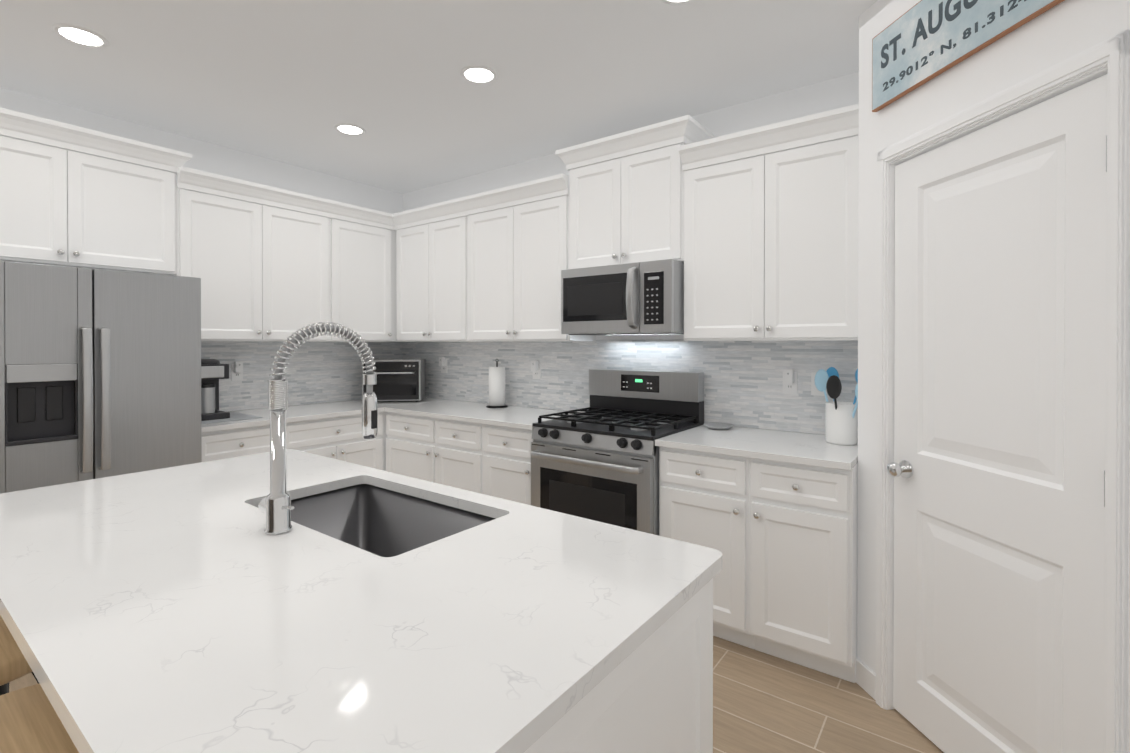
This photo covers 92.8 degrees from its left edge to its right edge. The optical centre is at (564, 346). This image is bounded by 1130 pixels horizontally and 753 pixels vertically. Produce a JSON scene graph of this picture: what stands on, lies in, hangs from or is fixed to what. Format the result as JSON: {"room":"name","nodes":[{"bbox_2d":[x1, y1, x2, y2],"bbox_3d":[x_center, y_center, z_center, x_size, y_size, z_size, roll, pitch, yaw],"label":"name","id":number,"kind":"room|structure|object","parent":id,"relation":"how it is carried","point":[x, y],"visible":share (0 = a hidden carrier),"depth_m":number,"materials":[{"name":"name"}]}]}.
{"room":"kitchen","nodes":[
{"label":"kitchen","id":0,"kind":"room"},
{"bbox_2d":[0,88,402,411],"bbox_3d":[-3.845,0.017,1.656,0.120,2.700,8.120,0,0,37],"label":"wall","id":1,"kind":"structure","parent":0,"point":[223,161],"depth_m":3.63,"materials":[{"name":"white paint"}]},
{"bbox_2d":[0,124,71,266],"bbox_3d":[-2.817,-0.731,2.656,0.317,0.625,0.479,0,0,37],"label":"upper cabinet","id":2,"kind":"object","parent":1,"relation":"attached to","point":[36,167],"depth_m":2.66,"materials":[{"name":"white paint"}]},
{"bbox_2d":[72,140,179,275],"bbox_3d":[-2.530,-0.734,3.040,0.317,0.625,0.480,0,0,37],"label":"upper cabinet","id":3,"kind":"object","parent":1,"relation":"attached to","point":[126,205],"depth_m":2.94,"materials":[{"name":"white paint"}]},
{"bbox_2d":[180,180,263,340],"bbox_3d":[-2.246,-0.498,3.422,0.317,0.930,0.470,0,0,37],"label":"upper cabinet","id":4,"kind":"object","parent":1,"relation":"attached to","point":[222,229],"depth_m":3.34,"materials":[{"name":"white paint"}]},
{"bbox_2d":[264,196,331,341],"bbox_3d":[-1.964,-0.500,3.799,0.317,0.930,0.471,0,0,37],"label":"upper cabinet","id":5,"kind":"object","parent":1,"relation":"attached to","point":[297,237],"depth_m":3.70,"materials":[{"name":"white paint"}]},
{"bbox_2d":[201,341,400,411],"bbox_3d":[-2.000,0.195,4.018,0.008,0.483,1.830,0,0,37],"label":"backsplash","id":6,"kind":"structure","parent":1,"relation":"attached to","point":[317,372],"depth_m":4.02,"materials":[{"name":"tile"}]},
{"bbox_2d":[231,361,242,380],"bbox_3d":[-2.228,0.168,3.669,0.043,0.130,0.072,0,0,37],"label":"electrical outlet plate","id":7,"kind":"object","parent":6,"relation":"attached to","point":[236,368],"depth_m":3.66,"materials":[{"name":"white plastic"}]},
{"bbox_2d":[332,212,391,341],"bbox_3d":[-1.670,-0.503,4.193,0.317,0.930,0.512,0,0,37],"label":"upper cabinet","id":8,"kind":"object","parent":1,"relation":"attached to","point":[361,246],"depth_m":4.11,"materials":[{"name":"white paint"}]},
{"bbox_2d":[0,0,876,193],"bbox_3d":[-2.064,-1.375,0.316,4.567,0.100,8.120,0,0,37],"label":"ceiling","id":9,"kind":"structure","parent":0,"point":[293,82],"depth_m":2.59,"materials":[{"name":"white paint"}]},
{"bbox_2d":[52,23,108,47],"bbox_3d":[-2.077,-1.334,2.308,0.187,0.006,0.179,0,0,37],"label":"recessed light","id":10,"kind":"object","parent":9,"relation":"in","point":[86,37],"depth_m":2.31,"materials":[{"name":"white plastic"}]},
{"bbox_2d":[334,123,365,135],"bbox_3d":[-1.324,-1.339,3.314,0.183,0.006,0.183,0,0,37],"label":"recessed light","id":11,"kind":"object","parent":9,"relation":"in","point":[345,128],"depth_m":3.32,"materials":[{"name":"white plastic"}]},
{"bbox_2d":[460,65,497,83],"bbox_3d":[-0.423,-1.335,2.641,0.181,0.006,0.184,0,0,37],"label":"recessed light","id":12,"kind":"object","parent":9,"relation":"in","point":[477,74],"depth_m":2.64,"materials":[{"name":"white plastic"}]},
{"bbox_2d":[661,0,693,4],"bbox_3d":[0.433,-1.332,2.068,0.098,0.006,0.076,0,0,37],"label":"recessed light","id":13,"kind":"object","parent":9,"relation":"in","point":[673,2],"depth_m":2.08,"materials":[{"name":"white plastic"}]},
{"bbox_2d":[9,636,943,752],"bbox_3d":[-2.064,1.425,0.333,4.567,0.100,8.120,0,0,37],"label":"floor","id":14,"kind":"structure","parent":0,"point":[764,702],"depth_m":2.01,"materials":[{"name":"brown wood"}]},
{"bbox_2d":[0,615,38,694],"bbox_3d":[-1.272,1.004,1.161,0.401,0.739,0.401,0,0,37],"label":"bar stool","id":15,"kind":"object","parent":14,"relation":"on","point":[14,664],"visible":0.19,"depth_m":1.11,"materials":[{"name":"brown wood"}]},
{"bbox_2d":[0,684,78,752],"bbox_3d":[-0.903,1.006,0.886,0.442,0.739,0.443,0,0,37],"label":"bar stool","id":16,"kind":"object","parent":14,"relation":"on","point":[30,721],"visible":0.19,"depth_m":0.90,"materials":[{"name":"brown wood"}]},
{"bbox_2d":[0,261,201,493],"bbox_3d":[-2.462,0.499,2.673,0.830,1.724,0.910,0,0,37],"label":"refrigerator","id":17,"kind":"object","parent":14,"relation":"on","point":[100,373],"visible":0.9,"depth_m":2.46,"materials":[{"name":"grey metal"}]},
{"bbox_2d":[201,425,269,461],"bbox_3d":[-2.141,0.915,3.321,0.617,0.886,0.460,0,0,37],"label":"base cabinet","id":18,"kind":"object","parent":14,"relation":"on","point":[230,443],"depth_m":3.12,"materials":[{"name":"white paint"}]},
{"bbox_2d":[286,413,384,470],"bbox_3d":[-1.781,0.912,3.801,0.617,0.886,0.741,0,0,37],"label":"base cabinet","id":19,"kind":"object","parent":14,"relation":"on","point":[339,438],"depth_m":3.64,"materials":[{"name":"white paint"}]},
{"bbox_2d":[201,397,448,432],"bbox_3d":[-1.724,0.454,3.853,0.643,0.030,1.817,0,0,37],"label":"countertop","id":20,"kind":"structure","parent":19,"relation":"on","point":[317,411],"depth_m":3.61,"materials":[{"name":"white stone"}]},
{"bbox_2d":[201,412,262,423],"bbox_3d":[-2.153,0.440,3.303,0.420,0.004,0.380,0,0,37],"label":"mat","id":21,"kind":"object","parent":20,"relation":"on","point":[235,416],"visible":0.43,"depth_m":3.27,"materials":[{"name":"grey"}]},
{"bbox_2d":[201,359,229,420],"bbox_3d":[-2.207,0.256,3.280,0.260,0.362,0.200,0,0,37],"label":"coffee maker","id":22,"kind":"object","parent":21,"relation":"on","point":[213,371],"visible":0.5,"depth_m":3.22,"materials":[{"name":"grey plastic"}]},
{"bbox_2d":[362,359,424,401],"bbox_3d":[-1.373,0.271,4.334,0.440,0.330,0.377,0,0,-8],"label":"toaster oven","id":23,"kind":"object","parent":20,"relation":"on","point":[400,379],"visible":0.69,"depth_m":4.19,"materials":[{"name":"silver metal"}]},
{"bbox_2d":[385,413,432,481],"bbox_3d":[-0.907,0.911,3.995,0.550,0.886,0.616,0,0,37],"label":"base cabinet","id":24,"kind":"object","parent":14,"relation":"on","point":[408,440],"depth_m":3.75,"materials":[{"name":"white paint"}]},
{"bbox_2d":[385,401,570,428],"bbox_3d":[-0.553,0.455,3.712,1.402,0.030,0.642,0,0,37],"label":"countertop","id":25,"kind":"structure","parent":24,"relation":"on","point":[510,417],"depth_m":3.59,"materials":[{"name":"white stone"}]},
{"bbox_2d":[486,359,507,407],"bbox_3d":[-0.493,0.263,3.902,0.156,0.350,0.156,0,0,37],"label":"paper towel holder","id":26,"kind":"object","parent":25,"relation":"on","point":[497,386],"visible":1,"depth_m":3.85,"materials":[{"name":"white paper"}]},
{"bbox_2d":[433,417,480,492],"bbox_3d":[-0.509,0.913,3.698,0.445,0.886,0.616,0,0,37],"label":"base cabinet","id":27,"kind":"object","parent":14,"relation":"on","point":[456,444],"depth_m":3.45,"materials":[{"name":"white paint"}]},
{"bbox_2d":[481,425,533,504],"bbox_3d":[-0.158,0.914,3.435,0.431,0.886,0.616,0,0,37],"label":"base cabinet","id":28,"kind":"object","parent":14,"relation":"on","point":[505,453],"depth_m":3.20,"materials":[{"name":"white paint"}]},
{"bbox_2d":[530,369,703,535],"bbox_3d":[0.286,0.754,3.027,0.754,1.210,0.720,0,0,37],"label":"gas range","id":29,"kind":"object","parent":14,"relation":"on","point":[597,459],"visible":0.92,"depth_m":2.86,"materials":[{"name":"silver metal"}]},
{"bbox_2d":[516,565,721,752],"bbox_3d":[-0.620,0.923,1.490,1.920,0.889,0.740,0,0,37],"label":"kitchen island","id":30,"kind":"object","parent":14,"relation":"on","point":[657,697],"depth_m":0.95,"materials":[{"name":"white paint"}]},
{"bbox_2d":[0,449,721,752],"bbox_3d":[-0.715,0.464,1.360,1.930,0.030,0.990,0,0,37],"label":"island countertop","id":31,"kind":"structure","parent":30,"relation":"on","point":[154,611],"depth_m":0.92,"materials":[{"name":"white stone"}]},
{"bbox_2d":[258,322,377,534],"bbox_3d":[-0.626,0.191,1.405,0.144,0.512,0.301,0,0,37],"label":"faucet","id":32,"kind":"object","parent":31,"relation":"on","point":[275,506],"visible":1,"depth_m":1.30,"materials":[{"name":"silver metal"}]},
{"bbox_2d":[291,481,495,552],"bbox_3d":[-0.538,0.586,1.506,0.718,0.241,0.413,0,0,37],"label":"sink","id":33,"kind":"object","parent":31,"relation":"in","point":[385,518],"depth_m":1.76,"materials":[{"name":"grey metal"}]},
{"bbox_2d":[655,445,748,647],"bbox_3d":[0.804,0.918,2.716,0.436,0.886,0.616,0,0,37],"label":"base cabinet","id":34,"kind":"object","parent":14,"relation":"on","point":[704,497],"depth_m":2.43,"materials":[{"name":"white paint"}]},
{"bbox_2d":[749,457,857,682],"bbox_3d":[1.140,0.920,2.465,0.402,0.886,0.616,0,0,37],"label":"base cabinet","id":35,"kind":"object","parent":14,"relation":"on","point":[771,515],"depth_m":2.21,"materials":[{"name":"white paint"}]},
{"bbox_2d":[655,425,857,472],"bbox_3d":[0.957,0.461,2.583,0.838,0.030,0.642,0,0,37],"label":"countertop","id":36,"kind":"structure","parent":35,"relation":"on","point":[792,448],"depth_m":2.44,"materials":[{"name":"white stone"}]},
{"bbox_2d":[704,422,732,429],"bbox_3d":[0.832,0.434,2.919,0.156,0.020,0.156,0,0,37],"label":"spoon rest","id":37,"kind":"object","parent":36,"relation":"on","point":[717,425],"visible":1,"depth_m":2.93,"materials":[{"name":"white ceramic"}]},
{"bbox_2d":[815,367,857,444],"bbox_3d":[1.280,0.270,2.497,0.237,0.353,0.204,0,0,37],"label":"utensil crock","id":38,"kind":"object","parent":36,"relation":"on","point":[841,421],"visible":0.81,"depth_m":2.44,"materials":[{"name":"white ceramic"}]},
{"bbox_2d":[403,72,858,437],"bbox_3d":[0.106,0.005,3.696,3.765,2.700,0.120,0,0,37],"label":"wall","id":39,"kind":"structure","parent":0,"point":[829,95],"depth_m":3.04,"materials":[{"name":"white paint"}]},
{"bbox_2d":[392,216,427,341],"bbox_3d":[-1.101,-0.503,4.319,0.413,0.930,0.316,0,0,37],"label":"upper cabinet","id":40,"kind":"object","parent":39,"relation":"attached to","point":[409,237],"depth_m":4.21,"materials":[{"name":"white paint"}]},
{"bbox_2d":[428,208,467,341],"bbox_3d":[-0.770,-0.502,4.072,0.412,0.930,0.316,0,0,37],"label":"upper cabinet","id":41,"kind":"object","parent":39,"relation":"attached to","point":[447,231],"depth_m":3.95,"materials":[{"name":"white paint"}]},
{"bbox_2d":[468,200,511,341],"bbox_3d":[-0.426,-0.500,3.815,0.448,0.930,0.316,0,0,37],"label":"upper cabinet","id":42,"kind":"object","parent":39,"relation":"attached to","point":[489,225],"depth_m":3.69,"materials":[{"name":"white paint"}]},
{"bbox_2d":[512,184,595,341],"bbox_3d":[-0.067,-0.499,3.546,0.448,0.930,0.316,0,0,37],"label":"upper cabinet","id":43,"kind":"object","parent":39,"relation":"attached to","point":[539,219],"depth_m":3.43,"materials":[{"name":"white paint"}]},
{"bbox_2d":[564,148,619,268],"bbox_3d":[0.262,-0.785,3.299,0.374,0.655,0.316,0,0,37],"label":"upper cabinet","id":44,"kind":"object","parent":39,"relation":"attached to","point":[594,192],"depth_m":3.17,"materials":[{"name":"white paint"}]},
{"bbox_2d":[401,339,857,436],"bbox_3d":[0.024,0.197,3.679,3.655,0.483,0.008,0,0,37],"label":"backsplash","id":45,"kind":"structure","parent":39,"relation":"attached to","point":[743,383],"depth_m":3.21,"materials":[{"name":"tile"}]},
{"bbox_2d":[439,357,446,372],"bbox_3d":[-1.007,0.154,4.417,0.072,0.130,0.043,0,0,37],"label":"electrical outlet plate","id":46,"kind":"object","parent":45,"relation":"attached to","point":[442,360],"depth_m":4.41,"materials":[{"name":"white plastic"}]},
{"bbox_2d":[531,361,540,378],"bbox_3d":[-0.214,0.167,3.824,0.072,0.130,0.043,0,0,37],"label":"electrical outlet plate","id":47,"kind":"object","parent":45,"relation":"attached to","point":[535,365],"depth_m":3.82,"materials":[{"name":"white plastic"}]},
{"bbox_2d":[783,369,796,393],"bbox_3d":[1.164,0.183,2.794,0.072,0.130,0.043,0,0,37],"label":"electrical outlet plate","id":48,"kind":"object","parent":45,"relation":"attached to","point":[789,381],"depth_m":2.79,"materials":[{"name":"white plastic"}]},
{"bbox_2d":[811,372,826,395],"bbox_3d":[1.287,0.191,2.725,0.072,0.116,0.008,0,0,37],"label":"electrical outlet plate","id":49,"kind":"object","parent":45,"relation":"attached to","point":[814,391],"depth_m":2.74,"materials":[{"name":"white plastic"}]},
{"bbox_2d":[620,132,707,263],"bbox_3d":[0.562,-0.784,3.074,0.376,0.655,0.316,0,0,37],"label":"upper cabinet","id":50,"kind":"object","parent":39,"relation":"attached to","point":[651,171],"depth_m":2.94,"materials":[{"name":"white paint"}]},
{"bbox_2d":[561,259,683,334],"bbox_3d":[0.367,-0.262,3.125,0.715,0.384,0.473,0,0,37],"label":"microwave","id":51,"kind":"object","parent":50,"relation":"attached to","point":[642,298],"visible":1,"depth_m":2.94,"materials":[{"name":"grey metal"}]},
{"bbox_2d":[684,144,767,340],"bbox_3d":[0.882,-0.495,2.837,0.423,0.930,0.316,0,0,37],"label":"upper cabinet","id":52,"kind":"object","parent":39,"relation":"attached to","point":[755,230],"depth_m":2.70,"materials":[{"name":"white paint"}]},
{"bbox_2d":[768,120,858,340],"bbox_3d":[1.221,-0.493,2.583,0.423,0.930,0.316,0,0,37],"label":"upper cabinet","id":53,"kind":"object","parent":39,"relation":"attached to","point":[813,176],"depth_m":2.46,"materials":[{"name":"white paint"}]},
{"bbox_2d":[857,0,1129,752],"bbox_3d":[-0.588,0.031,-0.854,0.792,2.700,8.000,0,0,37],"label":"wall","id":54,"kind":"structure","parent":0,"point":[1064,30],"depth_m":2.00,"materials":[{"name":"white paint"}]},
{"bbox_2d":[855,658,875,699],"bbox_3d":[-0.787,1.335,-0.999,0.688,0.095,7.497,0,0,37],"label":"baseboard","id":55,"kind":"structure","parent":54,"relation":"attached to","point":[865,677],"depth_m":2.13,"materials":[{"name":"white paint"}]},
{"bbox_2d":[872,0,1063,111],"bbox_3d":[1.247,-1.038,1.679,0.030,0.280,0.785,0,0,-8],"label":"sign board","id":56,"kind":"object","parent":54,"relation":"attached to","point":[919,44],"visible":1,"depth_m":1.77,"materials":[{"name":"blue"}]},
{"bbox_2d":[887,74,1106,752],"bbox_3d":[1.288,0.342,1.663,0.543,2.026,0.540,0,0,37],"label":"pantry door","id":57,"kind":"structure","parent":54,"relation":"in","point":[996,469],"depth_m":1.58,"materials":[{"name":"white paint"}]},
{"bbox_2d":[875,30,1129,752],"bbox_3d":[1.310,0.312,1.673,0.131,2.110,0.814,0,0,-8],"label":"door frame","id":58,"kind":"structure","parent":54,"relation":"attached to","point":[1110,57],"depth_m":1.30,"materials":[{"name":"white paint"}]}
]}

